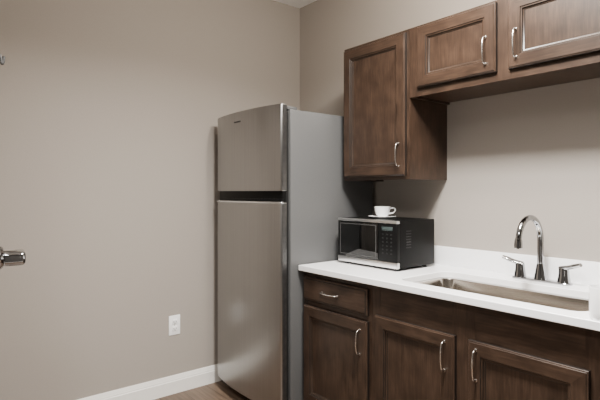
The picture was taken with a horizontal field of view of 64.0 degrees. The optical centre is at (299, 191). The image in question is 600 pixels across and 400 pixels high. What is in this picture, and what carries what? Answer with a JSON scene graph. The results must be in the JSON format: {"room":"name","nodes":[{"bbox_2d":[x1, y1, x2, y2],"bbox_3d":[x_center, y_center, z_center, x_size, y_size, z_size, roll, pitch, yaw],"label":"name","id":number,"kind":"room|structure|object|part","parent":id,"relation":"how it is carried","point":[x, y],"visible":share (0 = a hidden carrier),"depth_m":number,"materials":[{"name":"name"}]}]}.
{"room":"kitchenette","nodes":[
{"label":"kitchenette","id":0,"kind":"room"},
{"bbox_2d":[0,0,299,399],"bbox_3d":[-1.628,-0.068,2.400,4.100,2.655,0.100,0,0,-39],"label":"wall","id":1,"kind":"structure","parent":0,"point":[110,110],"depth_m":2.79,"materials":[{"name":"beige paint"}]},
{"bbox_2d":[0,54,25,268],"bbox_3d":[-1.246,0.235,2.019,0.132,2.030,0.930,0,0,-32],"label":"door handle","id":2,"kind":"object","parent":1,"relation":"in","point":[16,257],"depth_m":1.68,"materials":[{"name":"silver metal"}]},
{"bbox_3d":[-1.039,0.230,1.730,0.088,0.080,0.160,0,0,-32],"label":"handle","id":3,"kind":"part","parent":2,"relation":"part of","materials":[{"name":"silver metal"}]},
{"bbox_2d":[77,364,220,399],"bbox_3d":[-0.761,1.204,3.025,1.966,0.112,0.015,0,0,-39],"label":"baseboard","id":4,"kind":"structure","parent":1,"relation":"attached to","point":[162,387],"depth_m":2.96,"materials":[{"name":"white paint"}]},
{"bbox_2d":[169,314,179,335],"bbox_3d":[-0.785,0.834,3.009,0.074,0.122,0.011,0,0,-39],"label":"power outlet","id":5,"kind":"object","parent":1,"relation":"attached to","point":[174,321],"visible":1,"depth_m":3.01,"materials":[{"name":"white plastic"}]},
{"bbox_2d":[154,381,249,399],"bbox_3d":[-0.716,1.285,1.349,4.200,0.050,5.700,0,0,-39],"label":"floor","id":6,"kind":"structure","parent":0,"point":[218,390],"depth_m":2.99,"materials":[{"name":"brown wood"}]},
{"bbox_2d":[217,104,371,399],"bbox_3d":[-0.055,0.393,3.055,0.760,1.735,0.698,0,0,-39],"label":"refrigerator","id":7,"kind":"object","parent":6,"relation":"on","point":[284,192],"visible":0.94,"depth_m":2.71,"materials":[{"name":"grey metal"}]},
{"bbox_3d":[-0.319,0.622,2.843,0.074,1.127,0.695,0,0,-39],"label":"door","id":8,"kind":"part","parent":7,"relation":"part of","materials":[{"name":"metal"}]},
{"bbox_3d":[-0.319,-0.240,2.843,0.074,0.469,0.695,0,0,-39],"label":"freezer door","id":9,"kind":"part","parent":7,"relation":"part of","materials":[{"name":"metal"}]},
{"bbox_3d":[-0.313,0.049,2.848,0.058,0.020,0.683,0,0,-39],"label":"handle trim","id":10,"kind":"part","parent":7,"relation":"part of","materials":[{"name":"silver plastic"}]},
{"bbox_3d":[-0.313,0.016,2.848,0.058,0.044,0.683,0,0,-39],"label":"handle trim","id":11,"kind":"part","parent":7,"relation":"part of","materials":[{"name":"black plastic"}]},
{"bbox_2d":[304,272,371,399],"bbox_3d":[0.396,0.845,2.631,0.654,0.830,0.502,0,0,-39],"label":"base cabinet","id":12,"kind":"object","parent":6,"relation":"on","point":[337,312],"visible":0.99,"depth_m":2.44,"materials":[{"name":"brown wood"}]},
{"bbox_3d":[0.173,0.522,2.454,0.020,0.125,0.474,0,0,-39],"label":"drawer","id":13,"kind":"part","parent":12,"relation":"part of","materials":[{"name":"brown wood"}]},
{"bbox_3d":[0.189,0.450,2.465,0.020,0.040,0.430,0,0,-39],"label":"frame rail","id":14,"kind":"part","parent":12,"relation":"part of","materials":[{"name":"brown wood"}]},
{"bbox_3d":[0.189,0.598,2.465,0.020,0.045,0.430,0,0,-39],"label":"frame rail","id":15,"kind":"part","parent":12,"relation":"part of","materials":[{"name":"brown wood"}]},
{"bbox_3d":[0.275,0.717,2.286,0.031,0.127,0.010,0,0,-39],"label":"handle","id":16,"kind":"part","parent":12,"relation":"part of","materials":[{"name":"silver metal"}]},
{"bbox_2d":[372,285,599,399],"bbox_3d":[0.868,0.845,2.047,0.654,0.830,0.997,0,0,-39],"label":"base cabinet","id":17,"kind":"object","parent":6,"relation":"on","point":[424,347],"visible":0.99,"depth_m":1.85,"materials":[{"name":"brown wood"}]},
{"bbox_3d":[0.484,0.858,2.067,0.020,0.575,0.420,0,0,-39],"label":"door","id":18,"kind":"part","parent":17,"relation":"part of","materials":[{"name":"brown wood"}]},
{"bbox_3d":[0.500,0.510,2.080,0.020,0.160,0.380,0,0,-39],"label":"frame rail","id":19,"kind":"part","parent":17,"relation":"part of","materials":[{"name":"brown wood"}]},
{"bbox_3d":[0.570,0.657,1.921,0.031,0.127,0.010,0,0,-39],"label":"handle","id":20,"kind":"part","parent":17,"relation":"part of","materials":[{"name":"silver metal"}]},
{"bbox_2d":[299,260,599,330],"bbox_3d":[0.724,0.415,2.234,0.643,0.030,1.538,0,0,-39],"label":"countertop","id":21,"kind":"structure","parent":17,"relation":"on","point":[403,280],"depth_m":2.12,"materials":[{"name":"white stone"}]},
{"bbox_2d":[338,216,433,270],"bbox_3d":[0.471,0.273,2.655,0.314,0.255,0.426,0,0,-39],"label":"microwave","id":22,"kind":"object","parent":21,"relation":"on","point":[397,243],"visible":0.99,"depth_m":2.51,"materials":[{"name":"black plastic"}]},
{"bbox_3d":[0.319,0.258,2.613,0.022,0.195,0.299,0,0,-39],"label":"door","id":23,"kind":"part","parent":22,"relation":"part of","materials":[{"name":"black glass"}]},
{"bbox_3d":[0.358,0.152,2.564,0.023,0.014,0.425,0,0,-39],"label":"trim","id":24,"kind":"part","parent":22,"relation":"part of","materials":[{"name":"metal"}]},
{"bbox_3d":[0.358,0.371,2.564,0.023,0.030,0.425,0,0,-39],"label":"trim","id":25,"kind":"part","parent":22,"relation":"part of","materials":[{"name":"metal"}]},
{"bbox_2d":[369,215,396,217],"bbox_3d":[0.462,0.139,2.692,0.159,0.012,0.159,0,0,-39],"label":"saucer","id":26,"kind":"object","parent":22,"relation":"on","point":[373,216],"visible":0.92,"depth_m":2.63,"materials":[{"name":"white ceramic"}]},
{"bbox_2d":[374,206,395,216],"bbox_3d":[0.467,0.110,2.686,0.092,0.058,0.107,0,0,-39],"label":"cup","id":27,"kind":"object","parent":26,"relation":"on","point":[383,211],"visible":0.87,"depth_m":2.66,"materials":[{"name":"white ceramic"}]},
{"bbox_3d":[0.453,0.258,2.447,0.022,0.195,0.124,0,0,-39],"label":"control panel","id":28,"kind":"part","parent":22,"relation":"part of","materials":[{"name":"black plastic"}]},
{"bbox_2d":[414,277,588,310],"bbox_3d":[0.838,0.527,2.013,0.409,0.191,0.822,0,0,-39],"label":"sink","id":29,"kind":"object","parent":21,"relation":"in","point":[564,302],"visible":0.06,"depth_m":2.15,"materials":[{"name":"metal"}]},
{"bbox_2d":[502,215,582,285],"bbox_3d":[1.052,0.249,2.144,0.279,0.301,0.272,0,0,2],"label":"faucet","id":30,"kind":"object","parent":21,"relation":"on","point":[540,275],"visible":1,"depth_m":2.13,"materials":[{"name":"silver metal"}]},
{"bbox_3d":[0.997,0.321,2.248,0.095,0.045,0.031,0,0,38],"label":"lever","id":31,"kind":"part","parent":30,"relation":"part of","materials":[{"name":"silver metal"}]},
{"bbox_3d":[1.022,0.357,2.229,0.054,0.069,0.054,0,0,-39],"label":"handle","id":32,"kind":"part","parent":30,"relation":"part of","materials":[{"name":"silver metal"}]},
{"bbox_3d":[1.002,0.222,2.094,0.227,0.246,0.028,0,0,-39],"label":"spout","id":33,"kind":"part","parent":30,"relation":"part of","materials":[{"name":"silver metal"}]},
{"bbox_3d":[1.080,0.357,2.157,0.055,0.070,0.055,0,0,-39],"label":"spout","id":34,"kind":"part","parent":30,"relation":"part of","materials":[{"name":"silver metal"}]},
{"bbox_3d":[1.082,0.395,2.154,0.056,0.010,0.262,0,0,-39],"label":"deck plate","id":35,"kind":"part","parent":30,"relation":"part of","materials":[{"name":"silver metal"}]},
{"bbox_3d":[1.143,0.357,2.079,0.054,0.069,0.054,0,0,-39],"label":"handle","id":36,"kind":"part","parent":30,"relation":"part of","materials":[{"name":"silver metal"}]},
{"bbox_3d":[1.156,0.321,2.050,0.031,0.045,0.095,0,0,-26],"label":"lever","id":37,"kind":"part","parent":30,"relation":"part of","materials":[{"name":"silver metal"}]},
{"bbox_2d":[589,284,599,320],"bbox_3d":[0.963,0.349,1.498,0.081,0.102,0.107,0,0,-39],"label":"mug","id":38,"kind":"object","parent":21,"relation":"on","point":[594,290],"visible":1,"depth_m":1.50,"materials":[{"name":"white ceramic"}]},
{"bbox_3d":[0.657,0.657,1.812,0.031,0.127,0.010,0,0,-39],"label":"handle","id":39,"kind":"part","parent":17,"relation":"part of","materials":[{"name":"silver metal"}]},
{"bbox_3d":[0.787,0.858,1.692,0.020,0.575,0.425,0,0,-39],"label":"door","id":40,"kind":"part","parent":17,"relation":"part of","materials":[{"name":"brown wood"}]},
{"bbox_3d":[0.804,0.510,1.703,0.020,0.160,0.390,0,0,-39],"label":"frame rail","id":41,"kind":"part","parent":17,"relation":"part of","materials":[{"name":"brown wood"}]},
{"bbox_2d":[274,0,316,7],"bbox_3d":[-0.716,-1.420,1.349,4.200,0.050,5.700,0,0,-39],"label":"ceiling","id":42,"kind":"structure","parent":0,"point":[295,3],"depth_m":3.53,"materials":[{"name":"paint"}]},
{"bbox_2d":[300,0,599,261],"bbox_3d":[1.319,-0.068,2.092,0.100,2.655,4.300,0,0,-39],"label":"wall","id":43,"kind":"structure","parent":0,"point":[512,156],"depth_m":2.45,"materials":[{"name":"beige paint"}]},
{"bbox_2d":[344,29,446,181],"bbox_3d":[0.515,-0.448,2.708,0.375,0.765,0.473,0,0,-39],"label":"upper cabinet","id":44,"kind":"object","parent":43,"relation":"attached to","point":[389,134],"visible":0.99,"depth_m":2.57,"materials":[{"name":"brown wood"}]},
{"bbox_3d":[0.398,-0.449,2.620,0.020,0.728,0.446,0,0,-39],"label":"door","id":45,"kind":"part","parent":44,"relation":"part of","materials":[{"name":"brown wood"}]},
{"bbox_3d":[0.415,-0.810,2.631,0.020,0.040,0.397,0,0,-39],"label":"frame rail","id":46,"kind":"part","parent":44,"relation":"part of","materials":[{"name":"brown wood"}]},
{"bbox_3d":[0.415,-0.085,2.631,0.020,0.040,0.397,0,0,-39],"label":"frame rail","id":47,"kind":"part","parent":44,"relation":"part of","materials":[{"name":"brown wood"}]},
{"bbox_3d":[0.495,-0.192,2.458,0.031,0.127,0.010,0,0,-39],"label":"handle","id":48,"kind":"part","parent":44,"relation":"part of","materials":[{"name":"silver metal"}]},
{"bbox_2d":[410,0,599,104],"bbox_3d":[0.977,-0.654,2.136,0.375,0.352,0.997,0,0,-39],"label":"upper cabinet","id":49,"kind":"object","parent":43,"relation":"attached to","point":[496,47],"visible":1,"depth_m":2.07,"materials":[{"name":"brown wood"}]},
{"bbox_3d":[0.730,-0.810,2.240,0.020,0.040,0.370,0,0,-39],"label":"frame rail","id":50,"kind":"part","parent":49,"relation":"part of","materials":[{"name":"brown wood"}]},
{"bbox_3d":[0.715,-0.668,2.227,0.020,0.300,0.415,0,0,-39],"label":"door","id":51,"kind":"part","parent":49,"relation":"part of","materials":[{"name":"brown wood"}]},
{"bbox_3d":[0.730,-0.509,2.240,0.020,0.062,0.370,0,0,-39],"label":"frame rail","id":52,"kind":"part","parent":49,"relation":"part of","materials":[{"name":"brown wood"}]},
{"bbox_3d":[0.797,-0.617,2.085,0.031,0.127,0.010,0,0,-39],"label":"handle","id":53,"kind":"part","parent":49,"relation":"part of","materials":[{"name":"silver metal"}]},
{"bbox_3d":[0.882,-0.617,1.979,0.031,0.127,0.010,0,0,-39],"label":"handle","id":54,"kind":"part","parent":49,"relation":"part of","materials":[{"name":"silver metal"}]},
{"bbox_3d":[1.010,-0.668,1.861,0.020,0.300,0.418,0,0,-39],"label":"door","id":55,"kind":"part","parent":49,"relation":"part of","materials":[{"name":"brown wood"}]},
{"bbox_3d":[1.027,-0.509,1.873,0.020,0.062,0.375,0,0,-39],"label":"frame rail","id":56,"kind":"part","parent":49,"relation":"part of","materials":[{"name":"brown wood"}]},
{"bbox_2d":[434,245,599,284],"bbox_3d":[0.967,0.350,2.430,0.020,0.100,1.538,0,0,-39],"label":"backsplash","id":57,"kind":"structure","parent":43,"relation":"attached to","point":[589,273],"depth_m":2.35,"materials":[{"name":"white stone"}]}
]}

